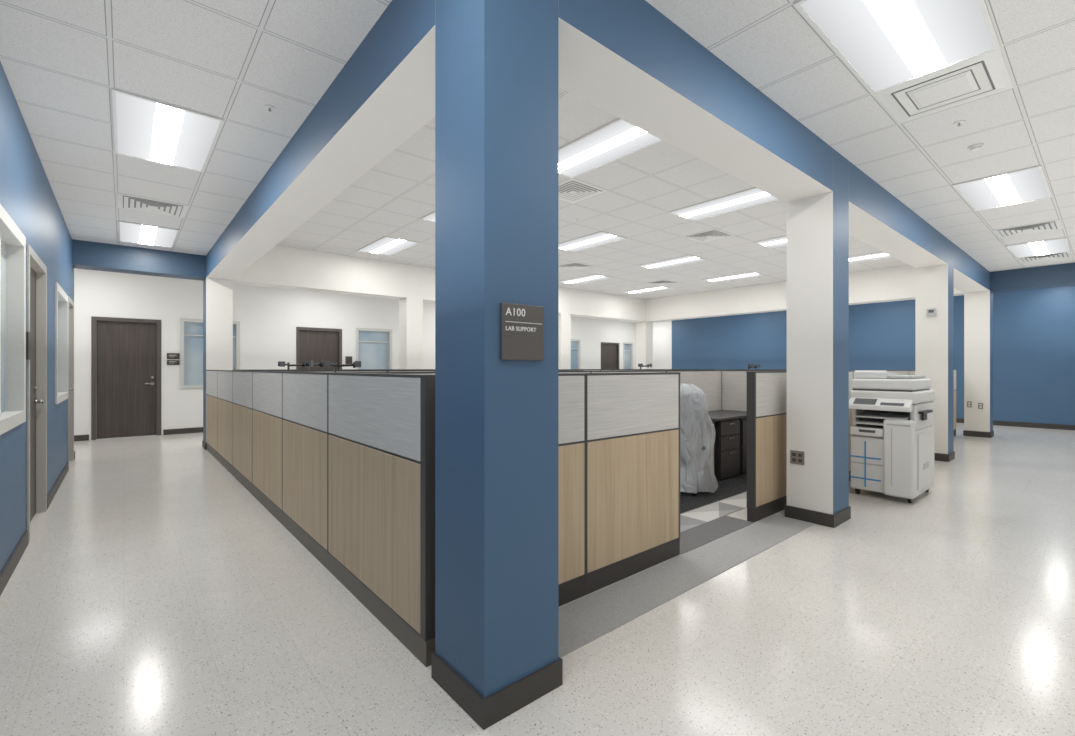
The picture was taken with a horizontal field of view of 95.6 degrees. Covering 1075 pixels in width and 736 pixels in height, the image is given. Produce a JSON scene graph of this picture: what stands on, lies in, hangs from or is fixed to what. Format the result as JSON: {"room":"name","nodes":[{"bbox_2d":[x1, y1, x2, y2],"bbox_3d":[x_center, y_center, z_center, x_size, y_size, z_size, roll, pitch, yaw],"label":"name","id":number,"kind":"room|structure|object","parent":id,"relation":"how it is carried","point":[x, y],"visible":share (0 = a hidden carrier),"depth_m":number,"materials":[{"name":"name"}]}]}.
{"room":"open-plan office","nodes":[
{"label":"open-plan office","id":0,"kind":"room"},
{"bbox_2d":[0,61,73,572],"bbox_3d":[-3.255,-0.245,2.871,0.150,3.090,10.790,0,0,-40],"label":"wall","id":1,"kind":"structure","parent":0,"point":[27,196],"depth_m":3.60,"materials":[{"name":"blue paint"}]},
{"bbox_2d":[0,204,25,434],"bbox_3d":[-3.137,-0.275,2.768,0.136,1.310,1.740,0,0,-40],"label":"window","id":2,"kind":"structure","parent":1,"relation":"in","point":[12,240],"depth_m":3.37,"materials":[{"name":"clear glass"}]},
{"bbox_2d":[26,332,31,359],"bbox_3d":[-3.704,-0.160,3.539,0.027,0.200,0.150,0,0,-40],"label":"room sign","id":3,"kind":"object","parent":1,"relation":"attached to","point":[28,334],"visible":0.79,"depth_m":3.49,"materials":[{"name":"plastic"}]},
{"bbox_2d":[27,244,46,542],"bbox_3d":[-4.180,0.190,3.988,0.145,2.219,1.110,0,0,-40],"label":"door","id":4,"kind":"structure","parent":1,"relation":"in","point":[36,269],"depth_m":4.33,"materials":[{"name":"grey paint"}]},
{"bbox_2d":[0,451,74,595],"bbox_3d":[-3.225,1.247,2.962,0.012,0.104,10.690,0,0,-40],"label":"baseboard","id":5,"kind":"structure","parent":1,"relation":"attached to","point":[6,573],"depth_m":3.31,"materials":[{"name":"plastic"}]},
{"bbox_2d":[55,282,67,403],"bbox_3d":[-5.502,-0.260,5.555,0.136,1.280,1.370,0,0,-40],"label":"window","id":6,"kind":"structure","parent":1,"relation":"in","point":[61,298],"depth_m":6.01,"materials":[{"name":"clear glass"}]},
{"bbox_2d":[68,296,73,461],"bbox_3d":[-6.308,0.190,6.497,0.145,2.219,0.870,0,0,-40],"label":"door","id":7,"kind":"structure","parent":1,"relation":"in","point":[70,302],"depth_m":6.80,"materials":[{"name":"grey paint"}]},
{"bbox_2d":[74,268,635,439],"bbox_3d":[-2.886,-0.245,13.256,17.750,3.090,0.150,0,0,-40],"label":"wall","id":8,"kind":"structure","parent":0,"point":[269,317],"depth_m":10.35,"materials":[{"name":"white paint"}]},
{"bbox_2d":[91,316,160,439],"bbox_3d":[-7.697,0.184,9.151,1.000,2.229,0.145,0,0,-40],"label":"door","id":9,"kind":"structure","parent":8,"relation":"in","point":[128,349],"depth_m":9.13,"materials":[{"name":"paint"}]},
{"bbox_2d":[74,427,202,440],"bbox_3d":[-2.852,1.247,13.177,17.480,0.104,0.012,0,0,-40],"label":"baseboard","id":10,"kind":"structure","parent":8,"relation":"attached to","point":[197,429],"depth_m":9.55,"materials":[{"name":"plastic"}]},
{"bbox_2d":[167,353,179,358],"bbox_3d":[-7.133,-0.233,9.544,0.200,0.115,0.012,0,0,-40],"label":"room sign","id":11,"kind":"object","parent":8,"relation":"attached to","point":[169,355],"visible":1,"depth_m":9.54,"materials":[{"name":"plastic"}]},
{"bbox_2d":[167,360,179,364],"bbox_3d":[-7.133,-0.107,9.544,0.200,0.095,0.012,0,0,-40],"label":"room sign","id":12,"kind":"object","parent":8,"relation":"attached to","point":[169,362],"visible":1,"depth_m":9.54,"materials":[{"name":"plastic"}]},
{"bbox_2d":[180,318,239,388],"bbox_3d":[-6.701,-0.285,9.989,1.016,1.390,0.136,0,0,-40],"label":"window","id":13,"kind":"structure","parent":8,"relation":"in","point":[191,330],"depth_m":9.82,"materials":[{"name":"clear glass"}]},
{"bbox_2d":[296,327,341,368],"bbox_3d":[-5.093,0.184,11.360,1.010,2.229,0.145,0,0,-40],"label":"door","id":14,"kind":"structure","parent":8,"relation":"in","point":[317,345],"depth_m":11.35,"materials":[{"name":"paint"}]},
{"bbox_2d":[345,356,351,363],"bbox_3d":[-4.545,-0.170,11.741,0.160,0.220,0.011,0,0,-40],"label":"room sign","id":15,"kind":"object","parent":8,"relation":"attached to","point":[348,359],"visible":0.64,"depth_m":11.73,"materials":[{"name":"plastic"}]},
{"bbox_2d":[356,328,391,368],"bbox_3d":[-4.102,-0.285,12.193,0.920,1.390,0.136,0,0,-40],"label":"window","id":16,"kind":"structure","parent":8,"relation":"in","point":[373,346],"depth_m":12.21,"materials":[{"name":"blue glass"}]},
{"bbox_2d":[571,339,579,368],"bbox_3d":[1.190,-0.285,16.683,0.660,1.390,0.136,0,0,-40],"label":"window","id":17,"kind":"structure","parent":8,"relation":"in","point":[575,343],"depth_m":16.81,"materials":[{"name":"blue glass"}]},
{"bbox_2d":[601,342,618,368],"bbox_3d":[2.624,0.184,17.907,1.010,2.229,0.145,0,0,-40],"label":"door","id":18,"kind":"structure","parent":8,"relation":"in","point":[609,351],"depth_m":17.92,"materials":[{"name":"paint"}]},
{"bbox_2d":[623,342,632,368],"bbox_3d":[3.401,-0.285,18.559,0.560,1.390,0.136,0,0,-40],"label":"window","id":19,"kind":"structure","parent":8,"relation":"in","point":[627,346],"depth_m":18.62,"materials":[{"name":"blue glass"}]},
{"bbox_2d":[0,423,1074,735],"bbox_3d":[1.355,1.350,8.296,17.800,0.100,13.300,0,0,-40],"label":"floor","id":20,"kind":"structure","parent":0,"point":[153,594],"depth_m":2.40,"materials":[{"name":"plastic"}]},
{"bbox_2d":[206,370,217,460],"bbox_3d":[-4.845,0.664,7.305,0.074,1.269,1.208,0,0,-40],"label":"panel","id":21,"kind":"object","parent":20,"relation":"on","point":[211,375],"visible":0.73,"depth_m":7.27,"materials":[{"name":"grey fabric"}]},
{"bbox_2d":[202,255,232,449],"bbox_3d":[-5.256,-0.409,8.016,0.389,3.419,0.389,0,0,-40],"label":"column","id":22,"kind":"structure","parent":20,"relation":"on","point":[217,293],"depth_m":7.88,"materials":[{"name":"beige paint"}]},
{"bbox_2d":[217,370,232,474],"bbox_3d":[-4.050,0.664,6.367,0.074,1.269,1.248,0,0,-40],"label":"panel","id":23,"kind":"object","parent":20,"relation":"on","point":[224,377],"visible":0.72,"depth_m":6.27,"materials":[{"name":"grey fabric"}]},
{"bbox_2d":[232,370,252,494],"bbox_3d":[-3.260,0.664,5.437,0.074,1.269,1.188,0,0,-40],"label":"panel","id":24,"kind":"object","parent":20,"relation":"on","point":[242,380],"visible":0.7,"depth_m":5.37,"materials":[{"name":"grey fabric"}]},
{"bbox_2d":[252,371,286,524],"bbox_3d":[-2.478,0.664,4.514,0.074,1.269,1.228,0,0,-40],"label":"panel","id":25,"kind":"object","parent":20,"relation":"on","point":[266,385],"visible":0.78,"depth_m":4.42,"materials":[{"name":"wood"}]},
{"bbox_2d":[282,372,333,570],"bbox_3d":[-1.698,0.664,3.595,0.074,1.269,1.178,0,0,-40],"label":"panel","id":26,"kind":"object","parent":20,"relation":"on","point":[304,394],"visible":0.76,"depth_m":3.49,"materials":[{"name":"wood"}]},
{"bbox_2d":[328,373,434,666],"bbox_3d":[-0.888,0.664,2.640,0.074,1.269,1.323,0,0,-40],"label":"panel","id":27,"kind":"object","parent":20,"relation":"on","point":[381,427],"visible":0.98,"depth_m":2.43,"materials":[{"name":"wood"}]},
{"bbox_2d":[334,372,434,374],"bbox_3d":[-0.958,0.664,3.777,1.273,1.269,0.074,0,0,-40],"label":"panel","id":28,"kind":"object","parent":20,"relation":"on","point":[427,373],"visible":0.06,"depth_m":3.66,"materials":[{"name":"metal"}]},
{"bbox_2d":[399,264,422,368],"bbox_3d":[-2.656,-0.409,10.222,0.389,3.419,0.389,0,0,-40],"label":"column","id":29,"kind":"structure","parent":20,"relation":"on","point":[411,307],"depth_m":10.08,"materials":[{"name":"beige paint"}]},
{"bbox_2d":[431,0,562,729],"bbox_3d":[-0.171,-0.409,2.022,0.389,3.419,0.389,0,0,-40],"label":"column","id":30,"kind":"structure","parent":20,"relation":"on","point":[495,654],"depth_m":1.89,"materials":[{"name":"blue paint"}]},
{"bbox_2d":[500,302,543,359],"bbox_3d":[-0.056,-0.137,1.871,0.206,0.213,0.012,0,0,-40],"label":"room sign","id":31,"kind":"object","parent":30,"relation":"attached to","point":[521,326],"visible":1,"depth_m":1.86,"materials":[{"name":"plastic"}]},
{"bbox_2d":[558,287,570,368],"bbox_3d":[0.627,-0.409,13.007,0.389,3.419,0.389,0,0,-40],"label":"column","id":32,"kind":"structure","parent":20,"relation":"on","point":[564,318],"depth_m":12.84,"materials":[{"name":"beige paint"}]},
{"bbox_2d":[558,373,585,606],"bbox_3d":[-0.104,0.664,2.505,0.936,1.269,0.074,0,0,-40],"label":"panel","id":33,"kind":"object","parent":20,"relation":"on","point":[571,386],"visible":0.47,"depth_m":2.71,"materials":[{"name":"wood"}]},
{"bbox_2d":[558,371,590,372],"bbox_3d":[0.027,0.664,4.613,1.308,1.269,0.074,0,0,-40],"label":"panel","id":34,"kind":"object","parent":20,"relation":"on","point":[558,371],"visible":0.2,"depth_m":4.86,"materials":[{"name":"grey metal"}]},
{"bbox_2d":[591,370,665,372],"bbox_3d":[1.026,0.664,5.460,1.308,1.269,0.074,0,0,-40],"label":"panel","id":35,"kind":"object","parent":20,"relation":"on","point":[656,370],"visible":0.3,"depth_m":5.37,"materials":[{"name":"grey metal"}]},
{"bbox_2d":[585,372,679,594],"bbox_3d":[0.612,0.664,3.112,0.938,1.269,0.074,0,0,-40],"label":"panel","id":36,"kind":"object","parent":20,"relation":"on","point":[633,419],"visible":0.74,"depth_m":3.04,"materials":[{"name":"wood"}]},
{"bbox_2d":[636,299,652,368],"bbox_3d":[3.365,-0.409,15.329,0.389,3.419,0.389,0,0,-40],"label":"column","id":37,"kind":"structure","parent":20,"relation":"on","point":[644,330],"depth_m":15.20,"materials":[{"name":"beige paint"}]},
{"bbox_2d":[558,514,814,657],"bbox_3d":[1.051,1.298,3.209,3.027,0.004,0.335,0,0,-40],"label":"floor strip","id":38,"kind":"object","parent":20,"relation":"on","point":[581,621],"visible":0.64,"depth_m":2.94,"materials":[{"name":"tile"}]},
{"bbox_2d":[666,370,721,410],"bbox_3d":[2.018,0.664,6.302,1.290,1.269,0.074,0,0,-40],"label":"panel","id":39,"kind":"object","parent":20,"relation":"on","point":[709,382],"visible":0.32,"depth_m":6.47,"materials":[{"name":"grey fabric"}]},
{"bbox_2d":[680,491,746,531],"bbox_3d":[1.978,1.298,4.748,3.240,0.005,0.278,0,0,-40],"label":"carpet","id":40,"kind":"object","parent":20,"relation":"on","point":[701,515],"visible":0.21,"depth_m":4.40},
{"bbox_2d":[680,473,746,513],"bbox_3d":[0.868,1.297,4.619,5.100,0.006,0.958,0,0,-40],"label":"carpet","id":41,"kind":"object","parent":20,"relation":"on","point":[735,485],"visible":0.02,"depth_m":4.99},
{"bbox_2d":[680,383,718,494],"bbox_3d":[1.597,0.726,5.183,0.615,1.134,0.636,0,0,20],"label":"sheet","id":42,"kind":"object","parent":41,"relation":"on","point":[697,429],"visible":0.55,"depth_m":4.94,"materials":[{"name":"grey plastic"}]},
{"bbox_2d":[715,419,739,480],"bbox_3d":[2.119,0.953,5.880,0.440,0.680,0.475,0,0,-40],"label":"file cabinet","id":43,"kind":"object","parent":41,"relation":"on","point":[727,438],"visible":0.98,"depth_m":5.66,"materials":[{"name":"metal"}]},
{"bbox_2d":[708,410,746,473],"bbox_3d":[2.277,0.931,6.073,1.170,0.723,0.595,0,0,-40],"label":"desk","id":44,"kind":"object","parent":41,"relation":"on","point":[716,415],"visible":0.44,"depth_m":5.85,"materials":[{"name":"grey laminate"}]},
{"bbox_2d":[738,418,746,473],"bbox_3d":[2.508,0.953,6.210,0.440,0.680,0.475,0,0,-40],"label":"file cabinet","id":45,"kind":"object","parent":41,"relation":"on","point":[743,421],"visible":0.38,"depth_m":5.92,"materials":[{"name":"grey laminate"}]},
{"bbox_2d":[680,515,753,554],"bbox_3d":[1.326,1.298,3.840,1.070,0.005,0.260,0,0,-40],"label":"carpet","id":46,"kind":"object","parent":20,"relation":"on","point":[695,537],"visible":0.79,"depth_m":3.86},
{"bbox_2d":[722,370,786,410],"bbox_3d":[3.009,0.664,6.192,0.074,1.269,1.498,0,0,-40],"label":"panel","id":47,"kind":"object","parent":20,"relation":"on","point":[734,382],"visible":0.09,"depth_m":6.55,"materials":[{"name":"grey fabric"}]},
{"bbox_2d":[746,371,786,521],"bbox_3d":[2.263,0.664,4.513,1.208,1.269,0.074,0,0,-40],"label":"panel","id":48,"kind":"object","parent":20,"relation":"on","point":[766,390],"visible":0.61,"depth_m":4.23,"materials":[{"name":"wood"}]},
{"bbox_2d":[785,149,850,527],"bbox_3d":[2.429,-0.409,4.228,0.389,3.419,0.389,0,0,-40],"label":"column","id":49,"kind":"structure","parent":20,"relation":"on","point":[818,225],"depth_m":4.11,"materials":[{"name":"beige paint"}]},
{"bbox_2d":[790,450,803,464],"bbox_3d":[2.226,0.767,4.177,0.009,0.115,0.115,0,0,-40],"label":"wall outlet","id":50,"kind":"object","parent":49,"relation":"attached to","point":[796,457],"visible":1,"depth_m":4.17,"materials":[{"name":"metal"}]},
{"bbox_2d":[849,371,852,480],"bbox_3d":[3.182,0.664,5.292,1.198,1.269,0.074,0,0,-40],"label":"panel","id":51,"kind":"object","parent":20,"relation":"on","point":[850,372],"visible":0.09,"depth_m":5.59,"materials":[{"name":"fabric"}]},
{"bbox_2d":[849,370,934,502],"bbox_3d":[3.679,0.662,5.030,0.880,1.273,0.605,0,0,-40],"label":"photocopier","id":52,"kind":"object","parent":20,"relation":"on","point":[892,430],"visible":1,"depth_m":4.82,"materials":[{"name":"white plastic"}]},
{"bbox_2d":[854,418,884,425],"bbox_3d":[3.490,0.545,4.906,0.330,0.040,0.430,0,0,-40],"label":"tray","id":53,"kind":"object","parent":52,"relation":"on","point":[857,421],"depth_m":4.97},
{"bbox_2d":[854,370,897,378],"bbox_3d":[3.618,0.067,5.165,0.600,0.082,0.280,0,0,-40],"label":"tray","id":54,"kind":"object","parent":52,"relation":"on","point":[857,374],"depth_m":4.96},
{"bbox_2d":[855,411,909,419],"bbox_3d":[3.498,0.480,4.912,0.310,0.040,0.430,0,0,-40],"label":"tray","id":55,"kind":"object","parent":52,"relation":"on","point":[858,414],"depth_m":4.90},
{"bbox_2d":[885,370,908,374],"bbox_3d":[5.012,0.664,6.845,1.198,1.269,0.074,0,0,-40],"label":"panel","id":56,"kind":"object","parent":20,"relation":"on","point":[899,372],"visible":0.14,"depth_m":6.92,"materials":[{"name":"grey fabric"}]},
{"bbox_2d":[915,239,954,461],"bbox_3d":[5.712,-0.409,7.013,0.389,3.419,0.389,0,0,-40],"label":"column","id":57,"kind":"structure","parent":20,"relation":"on","point":[934,285],"depth_m":6.86,"materials":[{"name":"beige paint"}]},
{"bbox_2d":[926,308,935,316],"bbox_3d":[5.561,-0.785,6.882,0.032,0.110,0.110,0,0,-40],"label":"thermostat","id":58,"kind":"object","parent":57,"relation":"attached to","point":[929,312],"visible":1,"depth_m":6.87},
{"bbox_2d":[954,370,955,435],"bbox_3d":[7.681,0.664,9.109,0.998,1.269,0.074,0,0,-40],"label":"panel","id":59,"kind":"object","parent":20,"relation":"on","point":[954,370],"visible":0.23,"depth_m":9.33,"materials":[{"name":"grey fabric"}]},
{"bbox_2d":[963,291,993,437],"bbox_3d":[8.450,-0.409,9.335,0.389,3.419,0.389,0,0,-40],"label":"column","id":60,"kind":"structure","parent":20,"relation":"on","point":[978,306],"depth_m":9.19,"materials":[{"name":"beige paint"}]},
{"bbox_3d":[0.911,1.298,9.205,11.100,0.004,5.740,0,0,-40],"label":"carpet","id":61,"kind":"object","parent":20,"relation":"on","visible":0},
{"bbox_2d":[287,370,387,371],"bbox_3d":[-2.207,0.660,5.210,1.223,1.269,0.074,0,0,-40],"label":"panel","id":62,"kind":"object","parent":61,"relation":"on","point":[288,370],"visible":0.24,"depth_m":5.22,"materials":[{"name":"grey fabric"}]},
{"bbox_2d":[315,369,379,369],"bbox_3d":[-3.544,0.660,9.124,1.198,1.269,0.074,0,0,-40],"label":"panel","id":63,"kind":"object","parent":61,"relation":"on","point":[315,369],"visible":0.16,"depth_m":9.09,"materials":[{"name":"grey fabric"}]},
{"bbox_2d":[387,370,434,371],"bbox_3d":[-1.282,0.660,5.994,1.198,1.269,0.074,0,0,-40],"label":"panel","id":64,"kind":"object","parent":61,"relation":"on","point":[388,370],"visible":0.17,"depth_m":5.77,"materials":[{"name":"grey fabric"}]},
{"bbox_2d":[701,369,786,369],"bbox_3d":[3.908,0.660,9.151,0.074,1.269,1.798,0,0,-40],"label":"panel","id":65,"kind":"object","parent":61,"relation":"on","point":[701,369],"visible":0.15,"depth_m":9.15,"materials":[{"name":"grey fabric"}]},
{"bbox_3d":[-1.796,0.932,4.312,0.660,0.723,1.780,0,0,-40],"label":"desk","id":66,"kind":"object","parent":61,"relation":"on","visible":0},
{"bbox_2d":[321,360,360,371],"bbox_3d":[-1.983,0.249,4.832,0.170,0.640,0.450,0,0,27],"label":"monitor arm","id":67,"kind":"object","parent":66,"relation":"on","point":[324,363],"visible":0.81,"depth_m":4.84,"materials":[{"name":"black metal"}]},
{"bbox_3d":[-3.057,0.932,5.799,0.660,0.723,1.880,0,0,-40],"label":"desk","id":68,"kind":"object","parent":61,"relation":"on","visible":0},
{"bbox_2d":[278,361,307,370],"bbox_3d":[-3.146,0.244,6.208,0.170,0.650,0.450,0,0,21],"label":"monitor arm","id":69,"kind":"object","parent":68,"relation":"on","point":[280,363],"visible":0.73,"depth_m":6.21,"materials":[{"name":"black plastic"}]},
{"bbox_2d":[305,361,320,369],"bbox_3d":[-2.562,0.244,5.535,0.170,0.650,0.450,0,0,-2],"label":"monitor arm","id":70,"kind":"object","parent":68,"relation":"on","point":[311,363],"visible":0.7,"depth_m":5.35,"materials":[{"name":"black plastic"}]},
{"bbox_2d":[0,0,1074,271],"bbox_3d":[2.866,-1.820,7.828,15.900,0.060,10.430,0,0,-40],"label":"ceiling","id":71,"kind":"structure","parent":0,"point":[62,61],"depth_m":3.21,"materials":[{"name":"tile"}]},
{"bbox_2d":[72,239,205,280],"bbox_3d":[-5.984,-1.614,7.398,1.543,0.348,0.365,0,0,-40],"label":"ceiling beam","id":72,"kind":"structure","parent":71,"relation":"attached to","point":[89,255],"depth_m":7.22,"materials":[{"name":"blue paint"}]},
{"bbox_2d":[118,220,179,247],"bbox_3d":[-5.247,-1.784,6.564,0.610,0.011,1.220,0,0,-40],"label":"recessed light","id":73,"kind":"object","parent":71,"relation":"in","point":[130,232],"visible":1,"depth_m":6.51,"materials":[{"name":"white paint"}]},
{"bbox_2d":[117,193,188,217],"bbox_3d":[-4.261,-1.785,5.401,0.600,0.008,0.600,0,0,-40],"label":"ceiling vent","id":74,"kind":"object","parent":71,"relation":"in","point":[124,201],"visible":1,"depth_m":5.37,"materials":[{"name":"metal"}]},
{"bbox_2d":[112,88,223,171],"bbox_3d":[-2.880,-1.784,3.773,0.610,0.011,1.220,0,0,-40],"label":"recessed light","id":75,"kind":"object","parent":71,"relation":"in","point":[145,128],"visible":1,"depth_m":3.69,"materials":[{"name":"white paint"}]},
{"bbox_2d":[793,0,1000,94],"bbox_3d":[1.915,-1.784,2.550,1.220,0.011,0.610,0,0,-40],"label":"recessed light","id":76,"kind":"object","parent":71,"relation":"in","point":[885,44],"visible":1,"depth_m":2.60,"materials":[{"name":"white paint"}]},
{"bbox_2d":[874,49,1013,123],"bbox_3d":[2.609,-1.782,3.138,0.600,0.013,0.600,0,0,-40],"label":"ceiling vent","id":77,"kind":"object","parent":71,"relation":"in","point":[987,74],"visible":1,"depth_m":3.11,"materials":[{"name":"metal"}]},
{"bbox_2d":[968,143,983,150],"bbox_3d":[3.537,-1.776,3.931,0.100,0.031,0.100,0,0,-40],"label":"smoke detector","id":78,"kind":"object","parent":71,"relation":"attached to","point":[975,147],"visible":1,"depth_m":3.91,"materials":[{"name":"white paint"}]},
{"bbox_2d":[952,165,1052,211],"bbox_3d":[4.706,-1.784,4.917,1.220,0.011,0.610,0,0,-40],"label":"recessed light","id":79,"kind":"object","parent":71,"relation":"in","point":[1029,184],"visible":1,"depth_m":4.86,"materials":[{"name":"white paint"}]},
{"bbox_2d":[992,220,1062,237],"bbox_3d":[6.327,-1.785,6.292,0.600,0.008,0.600,0,0,-40],"label":"ceiling vent","id":80,"kind":"object","parent":71,"relation":"in","point":[1055,224],"visible":1,"depth_m":6.27,"materials":[{"name":"metal"}]},
{"bbox_2d":[990,263,1074,292],"bbox_3d":[9.367,-1.614,8.254,0.365,0.348,2.468,0,0,-40],"label":"ceiling beam","id":81,"kind":"structure","parent":71,"relation":"attached to","point":[1060,275],"depth_m":8.65,"materials":[{"name":"blue paint"}]},
{"bbox_2d":[1005,237,1070,257],"bbox_3d":[7.497,-1.784,7.285,1.220,0.011,0.610,0,0,-40],"label":"recessed light","id":82,"kind":"object","parent":71,"relation":"in","point":[1058,245],"visible":1,"depth_m":7.25,"materials":[{"name":"white paint"}]},
{"bbox_2d":[1017,252,1072,262],"bbox_3d":[8.188,-1.785,7.870,0.600,0.008,0.600,0,0,-40],"label":"ceiling vent","id":83,"kind":"object","parent":71,"relation":"in","point":[1066,254],"visible":1,"depth_m":7.87,"materials":[{"name":"metal"}]},
{"bbox_2d":[277,87,907,298],"bbox_3d":[1.597,-2.150,8.675,10.940,0.060,7.495,0,0,-40],"label":"ceiling","id":84,"kind":"structure","parent":0,"point":[391,199],"depth_m":7.15,"materials":[{"name":"tile"}]},
{"bbox_2d":[233,245,406,298],"bbox_3d":[-3.956,-1.779,9.119,3.043,0.678,0.365,0,0,-40],"label":"ceiling beam","id":85,"kind":"structure","parent":84,"relation":"attached to","point":[281,266],"depth_m":8.94,"materials":[{"name":"beige paint"}]},
{"bbox_2d":[206,0,434,279],"bbox_3d":[-2.713,-1.779,5.019,0.365,0.678,7.493,0,0,-40],"label":"ceiling beam","id":86,"kind":"structure","parent":84,"relation":"attached to","point":[384,93],"depth_m":3.10,"materials":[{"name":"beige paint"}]},
{"bbox_2d":[358,236,419,255],"bbox_3d":[-2.606,-2.114,8.490,0.610,0.011,1.220,0,0,-40],"label":"recessed light","id":87,"kind":"object","parent":84,"relation":"in","point":[386,245],"visible":1,"depth_m":8.46,"materials":[{"name":"white paint"}]},
{"bbox_2d":[421,211,434,221],"bbox_3d":[-1.028,-2.114,6.629,0.610,0.011,1.220,0,0,-40],"label":"recessed light","id":88,"kind":"object","parent":84,"relation":"in","point":[430,217],"visible":0.1,"depth_m":6.84,"materials":[{"name":"white paint"}]},
{"bbox_2d":[423,267,560,312],"bbox_3d":[-1.014,-1.779,11.614,3.938,0.678,0.365,0,0,-40],"label":"ceiling beam","id":89,"kind":"structure","parent":84,"relation":"attached to","point":[428,273],"depth_m":10.31,"materials":[{"name":"beige paint"}]},
{"bbox_2d":[558,262,593,269],"bbox_3d":[0.777,-2.115,10.160,0.600,0.008,0.600,0,0,-40],"label":"ceiling vent","id":90,"kind":"object","parent":84,"relation":"in","point":[574,265],"visible":0.92,"depth_m":10.15,"materials":[{"name":"metal"}]},
{"bbox_2d":[558,178,607,203],"bbox_3d":[0.424,-2.115,5.861,0.600,0.008,0.600,0,0,-40],"label":"ceiling vent","id":91,"kind":"object","parent":84,"relation":"in","point":[572,191],"visible":0.85,"depth_m":5.83,"materials":[{"name":"metal"}]},
{"bbox_2d":[558,274,611,283],"bbox_3d":[1.115,-2.114,11.647,0.610,0.011,1.220,0,0,-40],"label":"recessed light","id":92,"kind":"object","parent":84,"relation":"in","point":[594,277],"visible":0.97,"depth_m":11.63,"materials":[{"name":"white paint"}]},
{"bbox_2d":[558,231,626,251],"bbox_3d":[0.833,-2.114,8.208,0.610,0.011,1.220,0,0,-40],"label":"recessed light","id":93,"kind":"object","parent":84,"relation":"in","point":[599,238],"visible":0.9,"depth_m":8.14,"materials":[{"name":"white paint"}]},
{"bbox_2d":[571,289,645,321],"bbox_3d":[1.996,-1.779,14.168,3.223,0.678,0.365,0,0,-40],"label":"ceiling beam","id":94,"kind":"structure","parent":84,"relation":"attached to","point":[588,304],"depth_m":13.93,"materials":[{"name":"beige paint"}]},
{"bbox_2d":[558,118,662,178],"bbox_3d":[0.551,-2.114,4.769,0.610,0.011,1.220,0,0,-40],"label":"recessed light","id":95,"kind":"object","parent":84,"relation":"in","point":[617,139],"visible":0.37,"depth_m":4.67,"materials":[{"name":"white paint"}]},
{"bbox_2d":[622,286,672,293],"bbox_3d":[2.976,-2.114,13.225,0.610,0.011,1.220,0,0,-40],"label":"recessed light","id":96,"kind":"object","parent":84,"relation":"in","point":[656,288],"visible":1,"depth_m":13.15,"materials":[{"name":"white paint"}]},
{"bbox_2d":[646,280,678,285],"bbox_3d":[3.103,-2.115,12.133,0.600,0.008,0.600,0,0,-40],"label":"ceiling vent","id":97,"kind":"object","parent":84,"relation":"in","point":[662,282],"visible":1,"depth_m":12.07,"materials":[{"name":"metal"}]},
{"bbox_2d":[638,255,706,269],"bbox_3d":[2.694,-2.114,9.786,0.610,0.011,1.220,0,0,-40],"label":"recessed light","id":98,"kind":"object","parent":84,"relation":"in","point":[687,259],"visible":1,"depth_m":9.76,"materials":[{"name":"white paint"}]},
{"bbox_2d":[558,0,832,202],"bbox_3d":[1.129,-1.779,3.125,3.043,0.678,0.365,0,0,-40],"label":"ceiling beam","id":99,"kind":"structure","parent":84,"relation":"attached to","point":[626,59],"depth_m":2.70,"materials":[{"name":"beige paint"}]},
{"bbox_2d":[683,229,734,242],"bbox_3d":[2.750,-2.115,7.834,0.600,0.008,0.600,0,0,-40],"label":"ceiling vent","id":100,"kind":"object","parent":84,"relation":"in","point":[714,234],"visible":1,"depth_m":7.82,"materials":[{"name":"metal"}]},
{"bbox_2d":[669,187,778,220],"bbox_3d":[2.412,-2.114,6.347,0.610,0.011,1.220,0,0,-40],"label":"recessed light","id":101,"kind":"object","parent":84,"relation":"in","point":[754,196],"visible":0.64,"depth_m":6.30,"materials":[{"name":"white paint"}]},
{"bbox_2d":[702,272,764,282],"bbox_3d":[4.554,-2.114,11.365,0.610,0.011,1.220,0,0,-40],"label":"recessed light","id":102,"kind":"object","parent":84,"relation":"in","point":[747,274],"visible":1,"depth_m":11.36,"materials":[{"name":"white paint"}]},
{"bbox_2d":[754,236,786,247],"bbox_3d":[4.272,-2.114,7.926,0.610,0.011,1.220,0,0,-40],"label":"recessed light","id":103,"kind":"object","parent":84,"relation":"in","point":[779,241],"visible":0.42,"depth_m":8.20,"materials":[{"name":"white paint"}]},
{"bbox_2d":[646,265,963,321],"bbox_3d":[5.907,-1.779,12.332,0.365,0.678,7.493,0,0,-40],"label":"ceiling beam","id":104,"kind":"structure","parent":84,"relation":"attached to","point":[897,283],"depth_m":12.35,"materials":[{"name":"beige paint"}]},
{"bbox_2d":[849,252,891,262],"bbox_3d":[6.133,-2.114,9.504,0.610,0.011,1.220,0,0,-40],"label":"recessed light","id":105,"kind":"object","parent":84,"relation":"in","point":[878,255],"visible":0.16,"depth_m":9.31,"materials":[{"name":"white paint"}]},
{"bbox_2d":[849,161,947,267],"bbox_3d":[4.071,-1.779,5.620,3.938,0.678,0.365,0,0,-40],"label":"ceiling beam","id":106,"kind":"structure","parent":84,"relation":"attached to","point":[877,218],"depth_m":5.26,"materials":[{"name":"beige paint"}]},
{"bbox_2d":[954,244,989,292],"bbox_3d":[7.081,-1.779,8.174,3.223,0.678,0.365,0,0,-40],"label":"ceiling beam","id":107,"kind":"structure","parent":84,"relation":"attached to","point":[969,275],"depth_m":8.06,"materials":[{"name":"beige paint"}]},
{"bbox_2d":[653,286,1074,424],"bbox_3d":[8.078,-0.245,13.935,0.150,3.090,13.000,0,0,-40],"label":"wall","id":108,"kind":"structure","parent":0,"point":[1034,329],"depth_m":11.58,"materials":[{"name":"blue paint"}]},
{"bbox_2d":[956,418,1074,429],"bbox_3d":[7.990,1.247,13.912,0.012,0.104,12.880,0,0,-40],"label":"baseboard","id":109,"kind":"structure","parent":108,"relation":"attached to","point":[958,420],"depth_m":10.62,"materials":[{"name":"plastic"}]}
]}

